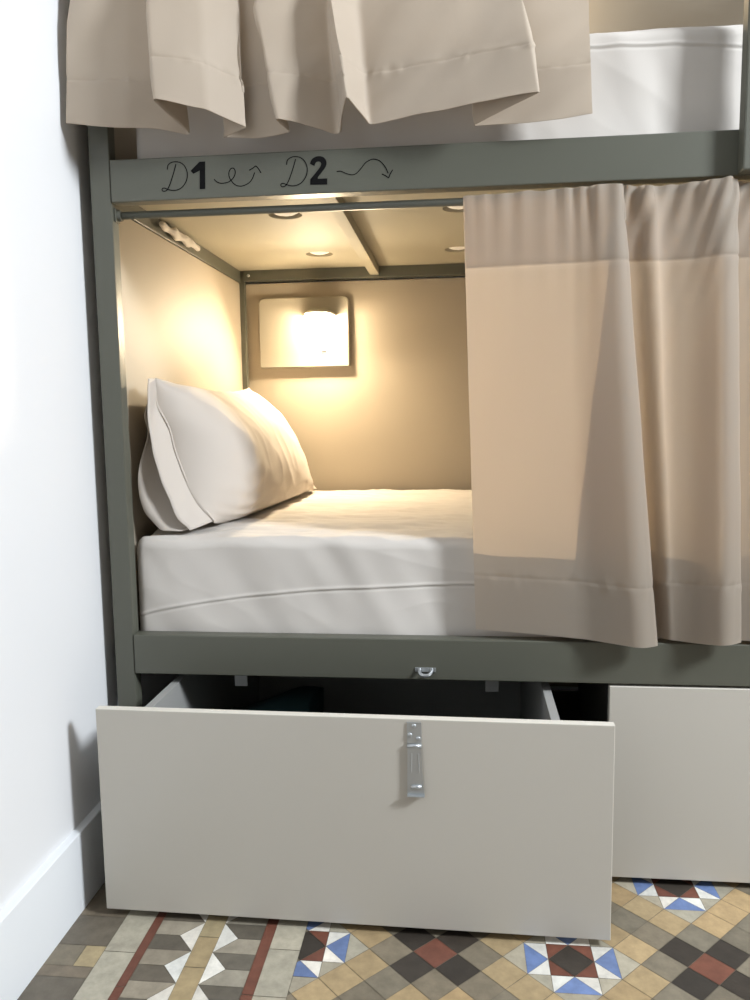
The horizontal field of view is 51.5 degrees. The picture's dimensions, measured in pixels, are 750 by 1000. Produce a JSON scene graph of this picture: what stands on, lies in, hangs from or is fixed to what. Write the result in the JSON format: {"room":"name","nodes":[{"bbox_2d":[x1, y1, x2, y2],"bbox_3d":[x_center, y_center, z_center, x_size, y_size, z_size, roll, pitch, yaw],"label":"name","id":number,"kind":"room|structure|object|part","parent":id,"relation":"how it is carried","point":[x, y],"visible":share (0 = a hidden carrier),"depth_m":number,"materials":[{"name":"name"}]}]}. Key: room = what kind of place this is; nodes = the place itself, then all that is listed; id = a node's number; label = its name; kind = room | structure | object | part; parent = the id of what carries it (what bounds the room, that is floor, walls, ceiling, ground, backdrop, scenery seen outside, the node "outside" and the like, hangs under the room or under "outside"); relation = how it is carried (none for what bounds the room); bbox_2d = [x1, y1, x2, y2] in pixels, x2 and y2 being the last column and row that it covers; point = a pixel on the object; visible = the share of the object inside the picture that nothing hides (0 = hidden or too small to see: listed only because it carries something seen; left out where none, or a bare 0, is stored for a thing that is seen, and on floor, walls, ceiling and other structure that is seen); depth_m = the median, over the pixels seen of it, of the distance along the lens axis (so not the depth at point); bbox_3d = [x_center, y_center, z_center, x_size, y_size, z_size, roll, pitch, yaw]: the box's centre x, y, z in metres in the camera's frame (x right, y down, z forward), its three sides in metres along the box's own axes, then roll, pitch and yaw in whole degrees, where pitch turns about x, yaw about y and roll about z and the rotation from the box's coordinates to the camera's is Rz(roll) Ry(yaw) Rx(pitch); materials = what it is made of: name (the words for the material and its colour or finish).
{"room":"dormitory","nodes":[
{"label":"dormitory","id":0,"kind":"room"},
{"bbox_2d":[0,0,179,910],"bbox_3d":[-0.744,-0.599,0.391,0.120,3.010,4.600,0,7,6],"label":"wall","id":1,"kind":"structure","parent":0,"point":[58,656],"depth_m":1.37,"materials":[{"name":"white paint"}]},
{"bbox_2d":[0,801,104,999],"bbox_3d":[-0.664,0.817,0.483,0.015,0.154,4.474,0,7,6],"label":"baseboard","id":2,"kind":"structure","parent":1,"relation":"attached to","point":[40,914],"depth_m":1.35,"materials":[{"name":"white paint"}]},
{"bbox_2d":[17,690,749,999],"bbox_3d":[1.154,0.883,0.367,4.400,0.001,4.600,0,7,6],"label":"floor","id":3,"kind":"structure","parent":0,"point":[671,939],"depth_m":1.34,"materials":[{"name":"tile"}]},
{"bbox_2d":[96,674,614,939],"bbox_3d":[-0.004,0.535,1.770,0.918,0.404,0.814,0,7,7],"label":"storage drawer","id":4,"kind":"object","parent":3,"relation":"on","point":[457,805],"visible":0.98,"depth_m":1.38,"materials":[{"name":"beige laminate"}]},
{"bbox_3d":[-0.383,0.516,1.827,0.016,0.338,0.783,0,7,7],"label":"panel","id":5,"kind":"part","parent":4,"relation":"part of","materials":[{"name":"white wood"}]},
{"bbox_2d":[227,686,323,712],"bbox_3d":[-0.247,0.560,1.739,0.237,0.241,0.340,0,7,6],"label":"folded cloth","id":6,"kind":"object","parent":4,"relation":"in","point":[302,698],"visible":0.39,"depth_m":1.74,"materials":[{"name":"teal"}]},
{"bbox_3d":[0.034,0.472,2.162,0.733,0.338,0.016,0,7,7],"label":"panel","id":7,"kind":"part","parent":4,"relation":"part of","materials":[{"name":"black wood"}]},
{"bbox_3d":[0.362,0.516,1.740,0.016,0.338,0.783,0,7,7],"label":"panel","id":8,"kind":"part","parent":4,"relation":"part of","materials":[{"name":"white wood"}]},
{"bbox_2d":[87,0,749,706],"bbox_3d":[0.536,-0.462,1.902,2.080,2.340,1.077,0,7,6],"label":"bunk bed","id":9,"kind":"object","parent":3,"relation":"on","point":[396,418],"visible":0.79,"depth_m":1.64,"materials":[{"name":"grey-green painted metal"},{"name":"cream melamine"}]},
{"bbox_3d":[-0.519,-0.404,1.519,0.040,2.340,0.030,0,7,6],"label":"post","id":10,"kind":"part","parent":9,"relation":"part of","materials":[{"name":"grey metal"}]},
{"bbox_3d":[-0.498,-1.132,1.942,0.018,0.890,0.976,0,7,6],"label":"panel","id":11,"kind":"part","parent":9,"relation":"part of","materials":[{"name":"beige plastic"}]},
{"bbox_3d":[-0.487,-0.655,1.996,0.018,0.036,0.976,0,7,6],"label":"rail","id":12,"kind":"part","parent":9,"relation":"part of","materials":[{"name":"grey metal"}]},
{"bbox_3d":[-0.485,-0.194,2.050,0.018,0.890,0.976,0,7,6],"label":"panel","id":13,"kind":"part","parent":9,"relation":"part of","materials":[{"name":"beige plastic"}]},
{"bbox_3d":[-0.424,-0.519,2.511,0.020,2.340,0.020,0,7,6],"label":"post","id":14,"kind":"part","parent":9,"relation":"part of","materials":[{"name":"grey metal"}]},
{"bbox_3d":[0.490,-0.552,1.403,1.980,0.014,0.014,0,7,6],"label":"curtain rod","id":15,"kind":"part","parent":9,"relation":"part of","materials":[{"name":"grey metal"}]},
{"bbox_2d":[259,296,349,367],"bbox_3d":[-0.231,-0.530,2.439,0.290,0.220,0.122,0,7,6],"label":"reading lamp","id":16,"kind":"object","parent":9,"relation":"attached to","point":[298,332],"visible":1,"depth_m":2.48,"materials":[{"name":"beige"}]},
{"bbox_3d":[-0.179,-0.564,2.396,0.080,0.025,0.048,0,7,6],"label":"bulb","id":17,"kind":"part","parent":16,"relation":"part of","materials":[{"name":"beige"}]},
{"bbox_2d":[304,309,335,315],"bbox_3d":[-0.177,-0.584,2.417,0.100,0.014,0.100,0,7,6],"label":"bulb","id":18,"kind":"object","parent":16,"relation":"attached to","point":[307,312],"depth_m":2.39,"materials":[{"name":"beige glass"}]},
{"bbox_2d":[66,0,592,137],"bbox_3d":[-0.101,-1.072,1.324,0.943,0.835,0.120,0,7,6],"label":"curtain","id":19,"kind":"object","parent":9,"relation":"hanging from","point":[260,66],"visible":1,"depth_m":1.36,"materials":[{"name":"beige fabric"}]},
{"bbox_3d":[0.589,-0.716,2.380,2.021,0.032,0.028,0,7,6],"label":"rail","id":20,"kind":"part","parent":9,"relation":"part of","materials":[{"name":"grey metal"}]},
{"bbox_2d":[137,489,663,638],"bbox_3d":[0.531,0.129,1.976,1.966,0.233,0.965,0,7,6],"label":"mattress","id":21,"kind":"object","parent":9,"relation":"on","point":[381,561],"visible":0.44,"depth_m":1.58,"materials":[{"name":"white fabric"}]},
{"bbox_2d":[138,378,316,530],"bbox_3d":[-0.350,-0.146,2.033,0.239,0.326,0.870,0,7,7],"label":"pillow","id":22,"kind":"object","parent":21,"relation":"on","point":[208,456],"visible":1,"depth_m":1.68,"materials":[{"name":"beige fabric"}]},
{"bbox_3d":[0.601,-0.044,2.480,2.070,1.316,0.016,0,7,6],"label":"panel","id":23,"kind":"part","parent":9,"relation":"part of","materials":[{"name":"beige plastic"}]},
{"bbox_3d":[0.488,-0.609,1.390,1.989,0.078,0.031,0,7,6],"label":"rail","id":24,"kind":"part","parent":9,"relation":"part of","materials":[{"name":"grey metal"}]},
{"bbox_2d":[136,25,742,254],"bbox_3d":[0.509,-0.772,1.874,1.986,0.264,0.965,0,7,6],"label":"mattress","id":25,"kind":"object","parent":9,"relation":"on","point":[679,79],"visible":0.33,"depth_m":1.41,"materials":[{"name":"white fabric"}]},
{"bbox_3d":[0.501,0.310,1.495,1.989,0.081,0.031,0,7,6],"label":"rail","id":26,"kind":"part","parent":9,"relation":"part of","materials":[{"name":"grey metal"}]},
{"bbox_2d":[463,176,749,647],"bbox_3d":[0.783,-0.147,1.382,1.244,0.834,0.067,0,7,6],"label":"curtain","id":27,"kind":"object","parent":9,"relation":"hanging from","point":[608,325],"visible":1,"depth_m":1.42,"materials":[{"name":"beige fabric"}]},
{"bbox_3d":[0.585,-1.194,2.349,2.070,0.890,0.016,0,7,6],"label":"panel","id":28,"kind":"part","parent":9,"relation":"part of","materials":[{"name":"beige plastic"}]},
{"bbox_3d":[0.654,-1.067,1.289,0.056,1.003,0.029,0,7,6],"label":"guard post","id":29,"kind":"part","parent":9,"relation":"part of","materials":[{"name":"grey metal"}]},
{"bbox_2d":[578,683,749,882],"bbox_3d":[0.972,0.511,1.859,0.961,0.404,0.800,0,7,6],"label":"storage drawer","id":30,"kind":"object","parent":3,"relation":"on","point":[681,805],"visible":0.69,"depth_m":1.50,"materials":[{"name":"beige laminate"}]},
{"bbox_3d":[0.570,0.494,1.907,0.016,0.338,0.783,0,7,6],"label":"panel","id":31,"kind":"part","parent":30,"relation":"part of","materials":[{"name":"black wood"}]},
{"bbox_2d":[246,276,577,690],"bbox_3d":[1.546,-0.859,2.389,4.027,3.010,0.125,0,7,6],"label":"wall","id":32,"kind":"structure","parent":0,"point":[554,688],"depth_m":2.52,"materials":[{"name":"white paint"}]}
]}

